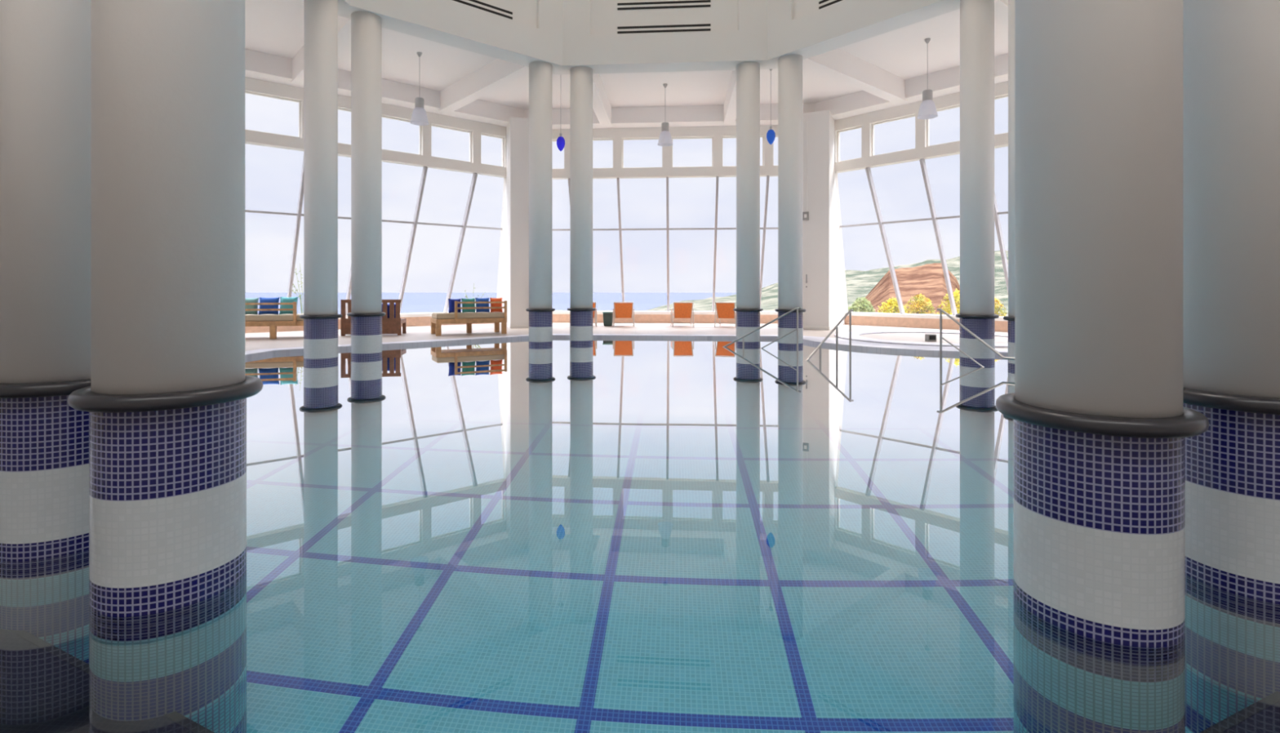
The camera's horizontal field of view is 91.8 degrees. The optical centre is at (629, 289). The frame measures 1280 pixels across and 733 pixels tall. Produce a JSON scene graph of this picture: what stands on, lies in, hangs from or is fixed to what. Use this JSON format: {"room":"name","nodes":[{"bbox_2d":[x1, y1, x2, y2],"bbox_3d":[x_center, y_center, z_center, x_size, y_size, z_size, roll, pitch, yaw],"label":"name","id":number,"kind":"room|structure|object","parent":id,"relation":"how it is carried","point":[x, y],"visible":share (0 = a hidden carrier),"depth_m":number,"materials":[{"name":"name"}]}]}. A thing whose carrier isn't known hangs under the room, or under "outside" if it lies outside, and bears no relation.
{"room":"indoor swimming pool","nodes":[
{"label":"indoor swimming pool","id":0,"kind":"room"},
{"bbox_2d":[244,76,506,177],"bbox_3d":[-6.859,-4.565,16.338,9.030,2.270,0.250,0,0,-41],"label":"wall","id":1,"kind":"structure","parent":0,"point":[251,85],"depth_m":16.93,"materials":[{"name":"white paint"}]},
{"bbox_2d":[244,91,301,137],"bbox_3d":[-8.585,-4.165,14.860,1.265,0.930,0.060,0,0,-41],"label":"window","id":2,"kind":"structure","parent":1,"relation":"in","point":[246,92],"depth_m":15.07,"materials":[{"name":"white paint"}]},
{"bbox_2d":[337,107,351,145],"bbox_3d":[-7.436,-4.165,15.848,1.265,0.930,0.060,0,0,-41],"label":"window","id":3,"kind":"structure","parent":1,"relation":"in","point":[339,108],"depth_m":15.92,"materials":[{"name":"white paint"}]},
{"bbox_2d":[244,158,506,315],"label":"window","id":4,"kind":"structure","parent":1,"relation":"in","point":[299,215],"depth_m":18.12,"materials":[{"name":"grey metal"}]},
{"bbox_2d":[382,115,421,155],"bbox_3d":[-6.288,-4.165,16.836,1.265,0.930,0.060,0,0,-41],"label":"window","id":5,"kind":"structure","parent":1,"relation":"in","point":[384,117],"depth_m":16.98,"materials":[{"name":"white paint"}]},
{"bbox_2d":[431,124,471,162],"bbox_3d":[-5.139,-4.165,17.824,1.265,0.930,0.060,0,0,-41],"label":"window","id":6,"kind":"structure","parent":1,"relation":"in","point":[435,126],"depth_m":18.14,"materials":[{"name":"white paint"}]},
{"bbox_2d":[480,133,503,167],"bbox_3d":[-4.161,-4.165,18.665,0.815,0.930,0.060,0,0,-41],"label":"window","id":7,"kind":"structure","parent":1,"relation":"in","point":[490,135],"depth_m":18.89,"materials":[{"name":"white paint"}]},
{"bbox_2d":[537,0,562,35],"bbox_3d":[-3.148,-10.424,12.024,4.474,9.893,0.130,0,0,-41],"label":"wall","id":8,"kind":"structure","parent":0,"point":[549,12],"depth_m":13.20,"materials":[{"name":"white paint"}]},
{"bbox_2d":[452,0,513,19],"bbox_3d":[-3.155,-5.590,12.033,2.040,0.170,0.008,0,0,-41],"label":"air vent","id":9,"kind":"object","parent":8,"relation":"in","point":[474,3],"visible":1,"depth_m":12.32,"materials":[{"name":"metal"}]},
{"bbox_2d":[244,0,1008,109],"bbox_3d":[0.331,-5.525,7.980,22.400,0.250,22.400,0,0,4],"label":"ceiling","id":10,"kind":"structure","parent":0,"point":[272,27],"depth_m":14.86,"materials":[{"name":"white paint"}]},
{"bbox_2d":[290,15,528,113],"bbox_3d":[-4.919,-5.190,14.083,3.949,0.620,4.900,0,0,-41],"label":"ceiling beam","id":11,"kind":"structure","parent":10,"relation":"attached to","point":[498,73],"depth_m":14.76,"materials":[{"name":"white paint"}]},
{"bbox_2d":[409,52,428,125],"bbox_3d":[-4.800,-4.595,14.160,0.410,1.610,0.410,0,0,0],"label":"pendant lamp","id":12,"kind":"object","parent":10,"relation":"hanging from","point":[419,117],"visible":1,"depth_m":14.07,"materials":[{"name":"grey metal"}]},
{"bbox_2d":[556,133,564,151],"bbox_3d":[-1.700,-4.400,15.300,0.210,2.000,0.210,0,0,0],"label":"pendant lamp","id":13,"kind":"object","parent":10,"relation":"hanging from","point":[560,141],"visible":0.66,"depth_m":15.23,"materials":[{"name":"blue glass"}]},
{"bbox_2d":[244,48,1008,129],"bbox_3d":[0.331,-5.215,7.980,21.840,0.570,21.840,0,0,4],"label":"beam","id":14,"kind":"structure","parent":10,"relation":"attached to","point":[258,65],"depth_m":17.09,"materials":[{"name":"white paint"}]},
{"bbox_2d":[337,0,959,75],"bbox_3d":[0.331,-5.154,7.980,11.640,0.647,11.640,0,0,4],"label":"beam","id":15,"kind":"structure","parent":10,"relation":"attached to","point":[843,23],"depth_m":12.57,"materials":[{"name":"white paint"}]},
{"bbox_2d":[592,70,736,126],"bbox_3d":[0.934,-5.190,16.007,3.949,0.620,4.900,0,0,4],"label":"ceiling beam","id":16,"kind":"structure","parent":10,"relation":"attached to","point":[602,107],"depth_m":16.63,"materials":[{"name":"white paint"}]},
{"bbox_2d":[657,83,672,146],"bbox_3d":[0.939,-4.605,16.338,0.410,1.590,0.410,0,0,0],"label":"pendant lamp","id":17,"kind":"object","parent":10,"relation":"hanging from","point":[664,139],"visible":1,"depth_m":16.24,"materials":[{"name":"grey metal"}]},
{"bbox_2d":[766,69,775,144],"bbox_3d":[3.430,-4.455,15.060,0.210,1.890,0.210,0,0,0],"label":"pendant lamp","id":18,"kind":"object","parent":10,"relation":"hanging from","point":[771,135],"visible":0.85,"depth_m":15.02,"materials":[{"name":"blue glass"}]},
{"bbox_2d":[802,0,1008,103],"bbox_3d":[6.434,-5.190,13.230,4.900,0.620,3.949,0,0,-41],"label":"ceiling beam","id":19,"kind":"structure","parent":10,"relation":"attached to","point":[838,64],"depth_m":14.42,"materials":[{"name":"white paint"}]},
{"bbox_2d":[916,38,937,119],"bbox_3d":[6.430,-4.560,13.390,0.410,1.680,0.410,0,0,0],"label":"pendant lamp","id":20,"kind":"object","parent":10,"relation":"hanging from","point":[927,109],"visible":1,"depth_m":13.30,"materials":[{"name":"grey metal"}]},
{"bbox_2d":[244,322,1008,351],"bbox_3d":[0.331,1.130,7.980,28.173,0.001,28.173,0,0,0],"label":"floor","id":21,"kind":"structure","parent":0,"point":[254,340],"depth_m":16.17,"materials":[{"name":"beige tile"}]},
{"bbox_2d":[244,302,303,338],"bbox_3d":[-8.296,0.710,14.460,2.200,0.840,0.830,0,0,-14],"label":"daybed","id":22,"kind":"object","parent":21,"relation":"on","point":[273,321],"visible":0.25,"depth_m":14.12,"materials":[{"name":"brown wood"}]},
{"bbox_2d":[244,297,258,315],"bbox_3d":[-8.678,0.390,14.174,0.340,0.426,0.246,0,0,-14],"label":"cushion","id":23,"kind":"object","parent":22,"relation":"on","point":[246,300],"visible":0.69,"depth_m":14.12,"materials":[{"name":"teal fabric"}]},
{"bbox_2d":[257,297,279,315],"bbox_3d":[-8.300,0.385,14.268,0.420,0.436,0.248,0,0,-14],"label":"cushion","id":24,"kind":"object","parent":22,"relation":"on","point":[261,300],"visible":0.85,"depth_m":14.21,"materials":[{"name":"blue fabric"}]},
{"bbox_2d":[244,313,303,321],"bbox_3d":[-8.302,0.660,14.484,2.160,0.140,0.740,0,0,-14],"label":"seat cushion","id":25,"kind":"object","parent":22,"relation":"on","point":[248,317],"depth_m":14.16,"materials":[{"name":"beige fabric"}]},
{"bbox_2d":[279,297,297,315],"bbox_3d":[-7.902,0.380,14.367,0.380,0.445,0.250,0,0,-14],"label":"cushion","id":26,"kind":"object","parent":22,"relation":"on","point":[282,300],"visible":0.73,"depth_m":14.30,"materials":[{"name":"teal fabric"}]},
{"bbox_2d":[244,316,493,333],"bbox_3d":[-8.170,1.038,17.862,10.977,0.385,0.371,0,0,-41],"label":"trim","id":27,"kind":"structure","parent":21,"relation":"on","point":[411,321],"depth_m":17.55,"materials":[{"name":"ceramic"}]},
{"bbox_2d":[337,311,490,319],"bbox_3d":[-8.196,0.795,17.892,10.645,0.100,0.550,0,0,-41],"label":"trim","id":28,"kind":"structure","parent":27,"relation":"on","point":[414,314],"depth_m":18.96,"materials":[{"name":"white stone"}]},
{"bbox_2d":[340,299,406,336],"bbox_3d":[-6.366,0.690,15.469,1.380,0.880,0.750,0,0,-10],"label":"slatted bench","id":29,"kind":"object","parent":21,"relation":"on","point":[391,325],"visible":0.62,"depth_m":15.16,"materials":[{"name":"brown wood"}]},
{"bbox_2d":[382,303,395,318],"bbox_3d":[-6.000,0.550,15.360,0.500,0.414,0.199,0,0,-8],"label":"cushion","id":30,"kind":"object","parent":29,"relation":"on","point":[382,304],"visible":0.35,"depth_m":15.31,"materials":[{"name":"blue fabric"}]},
{"bbox_2d":[431,300,506,336],"bbox_3d":[-4.080,0.710,15.738,1.740,0.840,0.830,0,0,-27],"label":"daybed","id":31,"kind":"object","parent":21,"relation":"on","point":[438,318],"visible":1,"depth_m":15.48,"materials":[{"name":"brown wood"}]},
{"bbox_2d":[448,298,461,312],"bbox_3d":[-4.343,0.410,15.396,0.310,0.381,0.222,0,0,-27],"label":"cushion","id":32,"kind":"object","parent":31,"relation":"on","point":[451,301],"visible":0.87,"depth_m":15.32,"materials":[{"name":"blue fabric"}]},
{"bbox_2d":[431,311,504,319],"bbox_3d":[-4.091,0.660,15.760,1.700,0.140,0.740,0,0,-27],"label":"seat cushion","id":33,"kind":"object","parent":31,"relation":"on","point":[481,315],"depth_m":15.43,"materials":[{"name":"beige fabric"}]},
{"bbox_2d":[461,297,475,312],"bbox_3d":[-4.035,0.405,15.519,0.340,0.396,0.240,0,0,-27],"label":"cushion","id":34,"kind":"object","parent":31,"relation":"on","point":[473,310],"visible":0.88,"depth_m":15.46,"materials":[{"name":"teal fabric"}]},
{"bbox_2d":[475,297,489,312],"bbox_3d":[-3.719,0.400,15.680,0.350,0.406,0.242,0,0,-27],"label":"cushion","id":35,"kind":"object","parent":31,"relation":"on","point":[477,300],"visible":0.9,"depth_m":15.61,"materials":[{"name":"blue fabric"}]},
{"bbox_2d":[489,297,502,312],"bbox_3d":[-3.403,0.400,15.819,0.320,0.395,0.207,0,0,-27],"label":"cushion","id":36,"kind":"object","parent":31,"relation":"on","point":[499,304],"visible":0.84,"depth_m":15.75,"materials":[{"name":"orange fabric"}]},
{"bbox_2d":[498,116,528,328],"bbox_3d":[-3.519,-1.875,19.688,0.960,6.210,3.409,0,0,-18],"label":"wall pier","id":37,"kind":"object","parent":21,"relation":"on","point":[514,267],"visible":0.48,"depth_m":18.02,"materials":[{"name":"white paint"}]},
{"bbox_2d":[510,324,528,328],"bbox_3d":[-2.983,1.085,18.059,0.990,0.090,0.021,0,0,-18],"label":"baseboard","id":38,"kind":"object","parent":37,"relation":"attached to","point":[511,326],"visible":0.64,"depth_m":17.98,"materials":[{"name":"white stone"}]},
{"bbox_2d":[592,302,597,326],"bbox_3d":[-1.342,0.754,19.006,0.652,0.758,0.913,0,0,-6],"label":"lounge chair","id":39,"kind":"object","parent":21,"relation":"on","point":[593,303],"visible":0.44,"depth_m":18.68,"materials":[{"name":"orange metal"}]},
{"bbox_2d":[602,311,613,326],"bbox_3d":[-0.668,0.910,19.100,0.320,0.440,0.320,0,0,0],"label":"waste bin","id":40,"kind":"object","parent":21,"relation":"on","point":[607,316],"visible":0.93,"depth_m":18.96,"materials":[{"name":"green plastic"}]},
{"bbox_2d":[612,302,634,327],"bbox_3d":[-0.185,0.754,19.006,0.652,0.758,0.913,0,0,0],"label":"lounge chair","id":41,"kind":"object","parent":21,"relation":"on","point":[621,309],"visible":1,"depth_m":18.66,"materials":[{"name":"orange fabric"}]},
{"bbox_2d":[244,333,1008,358],"bbox_3d":[0.331,1.236,7.980,15.506,0.220,15.506,0,0,0],"label":"trim","id":42,"kind":"structure","parent":21,"relation":"on","point":[842,343],"depth_m":13.14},
{"bbox_2d":[552,314,777,323],"bbox_3d":[1.308,1.038,20.978,10.977,0.385,0.371,0,0,4],"label":"trim","id":43,"kind":"structure","parent":21,"relation":"on","point":[638,318],"depth_m":20.81,"materials":[{"name":"ceramic"}]},
{"bbox_2d":[552,311,777,315],"bbox_3d":[1.311,0.795,21.018,10.645,0.100,0.550,0,0,4],"label":"trim","id":44,"kind":"structure","parent":43,"relation":"on","point":[704,313],"depth_m":20.79,"materials":[{"name":"white stone"}]},
{"bbox_2d":[671,302,693,327],"bbox_3d":[1.603,0.754,18.956,0.652,0.758,0.913,0,0,0],"label":"lounge chair","id":45,"kind":"object","parent":21,"relation":"on","point":[681,309],"visible":1,"depth_m":18.60,"materials":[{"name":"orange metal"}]},
{"bbox_2d":[714,302,736,327],"bbox_3d":[2.978,0.754,18.800,0.652,0.758,0.913,0,0,20],"label":"lounge chair","id":46,"kind":"object","parent":21,"relation":"on","point":[724,309],"visible":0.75,"depth_m":18.48,"materials":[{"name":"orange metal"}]},
{"bbox_2d":[802,110,845,329],"bbox_3d":[5.887,-1.875,18.981,0.960,6.210,3.409,0,0,27],"label":"wall pier","id":47,"kind":"object","parent":21,"relation":"on","point":[823,298],"visible":0.67,"depth_m":17.47,"materials":[{"name":"white paint"}]},
{"bbox_2d":[802,211,808,220],"bbox_3d":[4.975,-2.069,17.510,0.158,0.235,0.040,0,0,27],"label":"wall switch","id":48,"kind":"object","parent":47,"relation":"attached to","point":[805,215],"visible":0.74,"depth_m":17.49,"materials":[{"name":"grey plastic"}]},
{"bbox_2d":[806,116,807,211],"bbox_3d":[4.998,-3.535,17.509,0.024,2.690,0.020,0,0,27],"label":"conduit","id":49,"kind":"object","parent":47,"relation":"attached to","point":[806,117],"visible":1,"depth_m":17.50,"materials":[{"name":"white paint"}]},
{"bbox_2d":[803,325,829,329],"bbox_3d":[5.114,1.085,17.451,0.990,0.090,0.021,0,0,27],"label":"trim","id":50,"kind":"object","parent":47,"relation":"attached to","point":[804,326],"visible":0.64,"depth_m":17.37,"materials":[{"name":"white stone"}]},
{"bbox_2d":[834,330,1008,347],"bbox_3d":[7.150,1.250,14.300,4.600,0.300,4.600,0,0,0],"label":"trim","id":51,"kind":"structure","parent":21,"relation":"on","point":[855,335],"depth_m":14.14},
{"bbox_3d":[7.150,1.566,14.300,3.520,0.928,3.520,0,0,0],"label":"tub","id":52,"kind":"object","parent":51,"relation":"in","visible":0},
{"bbox_2d":[924,333,936,342],"bbox_3d":[6.530,1.150,13.448,0.180,0.360,0.164,0,0,0],"label":"box","id":53,"kind":"object","parent":52,"relation":"in","point":[928,337],"visible":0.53,"depth_m":13.37,"materials":[{"name":"grey plastic"}]},
{"bbox_2d":[928,335,935,339],"bbox_3d":[6.530,1.045,13.368,0.140,0.090,0.004,0,0,0],"label":"grille","id":54,"kind":"object","parent":53,"relation":"attached to","point":[931,337],"depth_m":13.37,"materials":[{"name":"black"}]},
{"bbox_2d":[844,315,1008,332],"bbox_3d":[10.213,1.038,16.481,0.371,0.385,10.977,0,0,-41],"label":"trim","id":55,"kind":"structure","parent":21,"relation":"on","point":[1000,326],"depth_m":18.39,"materials":[{"name":"ceramic"}]},
{"bbox_2d":[844,311,1008,321],"bbox_3d":[10.243,0.795,16.507,0.550,0.100,10.645,0,0,-41],"label":"trim","id":56,"kind":"structure","parent":55,"relation":"on","point":[853,313],"depth_m":18.48,"materials":[{"name":"white stone"}]},
{"bbox_2d":[0,337,1279,732],"bbox_3d":[0.331,1.193,7.980,14.642,0.001,14.642,0,0,0],"label":"pool water","id":57,"kind":"object","parent":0,"point":[606,535],"visible":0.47,"depth_m":2.52,"materials":[{"name":"teal liquid"}]},
{"bbox_2d":[477,0,822,35],"bbox_3d":[0.331,-10.473,7.980,11.640,9.993,11.640,0,0,4],"label":"wall","id":58,"kind":"structure","parent":0,"point":[722,15],"depth_m":13.27,"materials":[{"name":"white paint"}]},
{"bbox_2d":[562,0,767,35],"bbox_3d":[0.731,-10.424,13.300,4.474,9.893,0.131,0,0,4],"label":"wall","id":59,"kind":"structure","parent":0,"point":[752,14],"depth_m":13.36,"materials":[{"name":"white paint"}]},
{"bbox_2d":[616,0,711,10],"bbox_3d":[0.732,-6.100,13.311,2.040,0.170,0.008,0,0,4],"label":"air vent","id":60,"kind":"object","parent":59,"relation":"in","point":[690,3],"visible":1,"depth_m":13.31,"materials":[{"name":"metal"}]},
{"bbox_2d":[616,23,711,34],"bbox_3d":[0.732,-5.590,13.311,2.040,0.170,0.008,0,0,4],"label":"air vent","id":61,"kind":"object","parent":59,"relation":"in","point":[694,27],"visible":1,"depth_m":13.31,"materials":[{"name":"metal"}]},
{"bbox_2d":[552,124,777,179],"bbox_3d":[1.157,-4.565,18.974,9.030,2.270,0.251,0,0,4],"label":"wall","id":62,"kind":"structure","parent":0,"point":[717,132],"depth_m":18.85,"materials":[{"name":"white paint"}]},
{"bbox_2d":[552,139,564,168],"bbox_3d":[-2.395,-4.165,19.246,0.815,0.930,0.060,0,0,4],"label":"window","id":63,"kind":"structure","parent":62,"relation":"in","point":[553,140],"depth_m":19.19,"materials":[{"name":"white paint"}]},
{"bbox_2d":[592,138,613,168],"bbox_3d":[-1.109,-4.165,19.149,1.265,0.930,0.060,0,0,4],"label":"window","id":64,"kind":"structure","parent":62,"relation":"in","point":[594,139],"depth_m":19.09,"materials":[{"name":"white paint"}]},
{"bbox_2d":[622,137,663,168],"bbox_3d":[0.402,-4.165,19.036,1.265,0.930,0.060,0,0,4],"label":"window","id":65,"kind":"structure","parent":62,"relation":"in","point":[623,140],"depth_m":19.02,"materials":[{"name":"white paint"}]},
{"bbox_2d":[552,175,777,311],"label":"window","id":66,"kind":"structure","parent":62,"relation":"in","point":[715,228],"depth_m":19.71,"materials":[{"name":"grey metal"}]},
{"bbox_2d":[671,137,713,167],"bbox_3d":[1.913,-4.165,18.922,1.265,0.930,0.060,0,0,4],"label":"window","id":67,"kind":"structure","parent":62,"relation":"in","point":[712,138],"depth_m":18.88,"materials":[{"name":"white paint"}]},
{"bbox_2d":[721,136,764,166],"bbox_3d":[3.424,-4.165,18.809,1.265,0.930,0.060,0,0,4],"label":"window","id":68,"kind":"structure","parent":62,"relation":"in","point":[762,137],"depth_m":18.74,"materials":[{"name":"white paint"}]},
{"bbox_2d":[767,0,793,29],"bbox_3d":[4.375,-10.424,11.459,0.130,9.893,4.474,0,0,-41],"label":"wall","id":69,"kind":"structure","parent":0,"point":[779,11],"depth_m":12.85,"materials":[{"name":"white paint"}]},
{"bbox_2d":[817,0,842,9],"bbox_3d":[4.384,-5.590,11.466,0.008,0.170,2.040,0,0,-41],"label":"air vent","id":70,"kind":"object","parent":69,"relation":"in","point":[824,3],"visible":1,"depth_m":12.11,"materials":[{"name":"metal"}]},
{"bbox_2d":[834,80,1008,173],"bbox_3d":[8.689,-4.565,15.170,0.250,2.270,9.030,0,0,-41],"label":"wall","id":71,"kind":"structure","parent":0,"point":[865,121],"depth_m":16.64,"materials":[{"name":"white paint"}]},
{"bbox_2d":[837,126,861,162],"bbox_3d":[6.370,-4.165,17.874,0.060,0.930,0.815,0,0,-41],"label":"window","id":72,"kind":"structure","parent":71,"relation":"in","point":[858,127],"depth_m":18.13,"materials":[{"name":"white paint"}]},
{"bbox_2d":[871,115,915,155],"bbox_3d":[7.211,-4.165,16.896,0.060,0.930,1.265,0,0,-41],"label":"window","id":73,"kind":"structure","parent":71,"relation":"in","point":[911,116],"depth_m":17.22,"materials":[{"name":"white paint"}]},
{"bbox_2d":[835,158,1008,315],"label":"window","id":74,"kind":"structure","parent":71,"relation":"in","point":[934,218],"depth_m":17.44,"materials":[{"name":"grey metal"}]},
{"bbox_2d":[926,105,959,146],"bbox_3d":[8.199,-4.165,15.747,0.060,0.930,1.265,0,0,-41],"label":"window","id":75,"kind":"structure","parent":71,"relation":"in","point":[957,106],"depth_m":16.19,"materials":[{"name":"white paint"}]},
{"bbox_2d":[994,94,1008,135],"bbox_3d":[9.187,-4.165,14.599,0.060,0.930,1.265,0,0,-41],"label":"window","id":76,"kind":"structure","parent":71,"relation":"in","point":[1006,95],"depth_m":14.87,"materials":[{"name":"white paint"}]},
{"bbox_3d":[0.331,2.605,7.980,14.280,0.100,14.280,0,0,4],"label":"floor","id":77,"kind":"structure","parent":0,"visible":0},
{"bbox_2d":[0,0,90,560],"bbox_3d":[-2.703,-1.147,2.977,0.632,7.405,0.632,0,0,0],"label":"column","id":78,"kind":"structure","parent":77,"relation":"on","point":[45,45],"depth_m":2.75,"materials":[{"name":"grey paint"}]},
{"bbox_2d":[67,0,262,617],"bbox_3d":[-1.852,-1.147,2.513,0.632,7.405,0.632,0,0,0],"label":"column","id":79,"kind":"structure","parent":77,"relation":"on","point":[165,400],"depth_m":2.31,"materials":[{"name":"white paint"}]},
{"bbox_2d":[299,0,342,363],"bbox_3d":[-5.080,-1.147,10.206,0.632,7.405,0.632,0,0,0],"label":"column","id":80,"kind":"structure","parent":77,"relation":"on","point":[320,316],"depth_m":9.99,"materials":[{"name":"grey paint"}]},
{"bbox_2d":[346,11,386,358],"bbox_3d":[-4.672,-1.147,11.014,0.632,7.405,0.632,0,0,0],"label":"column","id":81,"kind":"structure","parent":77,"relation":"on","point":[366,313],"depth_m":10.81,"materials":[{"name":"grey paint"}]},
{"bbox_2d":[525,61,555,345],"bbox_3d":[-1.921,-1.147,13.381,0.632,7.405,0.632,0,0,0],"label":"column","id":82,"kind":"structure","parent":77,"relation":"on","point":[540,309],"depth_m":13.17,"materials":[{"name":"grey paint"}]},
{"bbox_2d":[567,66,595,344],"bbox_3d":[-1.062,-1.147,13.663,0.632,7.405,0.632,0,0,0],"label":"column","id":83,"kind":"structure","parent":77,"relation":"on","point":[581,310],"depth_m":13.44,"materials":[{"name":"white paint"}]},
{"bbox_2d":[733,61,763,345],"bbox_3d":[2.557,-1.147,13.391,0.632,7.405,0.632,0,0,0],"label":"column","id":84,"kind":"structure","parent":77,"relation":"on","point":[748,309],"depth_m":13.18,"materials":[{"name":"grey paint"}]},
{"bbox_2d":[723,306,801,350],"bbox_3d":[2.615,1.448,12.536,1.533,2.194,0.703,0,0,0],"label":"handrail","id":85,"kind":"object","parent":77,"relation":"on","point":[797,308],"visible":0.56,"depth_m":12.38,"materials":[{"name":"silver metal"}]},
{"bbox_2d":[774,53,805,347],"bbox_3d":[3.365,-1.147,12.983,0.632,7.405,0.632,0,0,0],"label":"column","id":86,"kind":"structure","parent":77,"relation":"on","point":[789,66],"depth_m":12.77,"materials":[{"name":"grey paint"}]},
{"bbox_2d":[805,309,853,359],"bbox_3d":[3.467,1.453,10.784,1.122,2.184,0.802,0,0,0],"label":"handrail","id":87,"kind":"object","parent":77,"relation":"on","point":[849,312],"visible":0.52,"depth_m":10.90,"materials":[{"name":"silver metal"}]},
{"bbox_2d":[937,308,1014,367],"bbox_3d":[5.390,1.433,9.667,0.493,2.223,1.452,0,0,0],"label":"handrail","id":88,"kind":"object","parent":77,"relation":"on","point":[940,310],"visible":0.67,"depth_m":9.93,"materials":[{"name":"silver metal"}]},
{"bbox_2d":[955,0,999,363],"bbox_3d":[5.732,-1.147,10.232,0.632,7.405,0.632,0,0,0],"label":"column","id":89,"kind":"structure","parent":77,"relation":"on","point":[976,313],"depth_m":10.02,"materials":[{"name":"grey paint"}]},
{"bbox_2d":[1003,0,1014,368],"bbox_3d":[6.014,-1.147,9.373,0.632,7.405,0.632,0,0,0],"label":"column","id":90,"kind":"structure","parent":77,"relation":"on","point":[1011,317],"depth_m":9.35,"materials":[{"name":"grey paint"}]},
{"bbox_2d":[995,0,1208,648],"bbox_3d":[1.734,-1.147,2.317,0.632,7.405,0.632,0,0,0],"label":"column","id":91,"kind":"structure","parent":77,"relation":"on","point":[1101,423],"depth_m":2.11,"materials":[{"name":"white paint"}]},
{"bbox_2d":[1182,0,1279,604],"bbox_3d":[2.583,-1.147,2.579,0.632,7.405,0.632,0,0,0],"label":"column","id":92,"kind":"structure","parent":77,"relation":"on","point":[1231,48],"depth_m":2.44,"materials":[{"name":"grey paint"}]},
{"label":"outside","id":93,"kind":"structure","parent":0,"visible":0},
{"bbox_2d":[644,250,1008,316],"bbox_3d":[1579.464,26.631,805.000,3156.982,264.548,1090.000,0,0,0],"label":"hillside","id":94,"kind":"structure","parent":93,"point":[859,283],"depth_m":701.47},
{"bbox_3d":[0.330,20.155,38.334,207.997,37.665,147.268,0,0,0],"label":"ground","id":95,"kind":"structure","parent":0,"visible":0},
{"bbox_2d":[292,263,303,313],"bbox_3d":[-10.253,0.608,19.475,0.785,2.845,0.339,0,0,0],"label":"sapling","id":96,"kind":"object","parent":95,"relation":"on","point":[295,292],"visible":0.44,"depth_m":19.50,"materials":[{"name":"green plant"}]},
{"bbox_2d":[464,284,484,311],"bbox_3d":[-5.390,0.909,21.587,0.686,2.244,0.342,0,0,0],"label":"sapling","id":97,"kind":"object","parent":95,"relation":"on","point":[473,284],"visible":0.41,"depth_m":21.56,"materials":[{"name":"green plant"}]},
{"bbox_2d":[847,296,875,312],"bbox_3d":[7.978,0.815,21.376,1.132,1.137,0.974,0,0,0],"label":"shrub","id":98,"kind":"object","parent":95,"relation":"on","point":[864,304],"visible":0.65,"depth_m":21.21,"materials":[{"name":"green plant"}]},
{"bbox_2d":[877,297,908,313],"bbox_3d":[8.812,0.822,20.762,1.221,1.124,0.969,0,0,0],"label":"shrub","id":99,"kind":"object","parent":95,"relation":"on","point":[890,302],"visible":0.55,"depth_m":20.67,"materials":[{"name":"yellow plant"}]},
{"bbox_2d":[903,293,936,314],"bbox_3d":[9.259,0.749,19.868,1.168,1.271,1.025,0,0,0],"label":"shrub","id":100,"kind":"object","parent":95,"relation":"on","point":[921,302],"visible":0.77,"depth_m":19.74,"materials":[{"name":"yellow plant"}]},
{"bbox_2d":[937,288,959,315],"bbox_3d":[10.111,0.671,19.232,1.155,1.426,0.978,0,0,0],"label":"shrub","id":101,"kind":"object","parent":95,"relation":"on","point":[956,295],"visible":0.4,"depth_m":19.17,"materials":[{"name":"yellow plant"}]},
{"bbox_2d":[994,297,1007,316],"bbox_3d":[10.582,0.733,18.314,1.165,1.302,0.969,0,0,0],"label":"shrub","id":102,"kind":"object","parent":95,"relation":"on","point":[996,310],"visible":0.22,"depth_m":18.11,"materials":[{"name":"yellow plant"}]},
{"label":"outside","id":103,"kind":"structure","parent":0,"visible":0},
{"bbox_2d":[244,292,736,314],"bbox_3d":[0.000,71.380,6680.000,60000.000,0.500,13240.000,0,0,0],"label":"sea","id":104,"kind":"structure","parent":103,"point":[412,302],"depth_m":5364.76,"materials":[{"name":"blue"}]},
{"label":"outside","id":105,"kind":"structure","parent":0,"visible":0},
{"bbox_2d":[858,262,959,315],"bbox_3d":[111.204,33.088,217.500,158.561,86.084,255.000,0,0,0],"label":"slope","id":106,"kind":"structure","parent":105,"point":[928,279],"depth_m":175.91,"materials":[{"name":"brown stone"}]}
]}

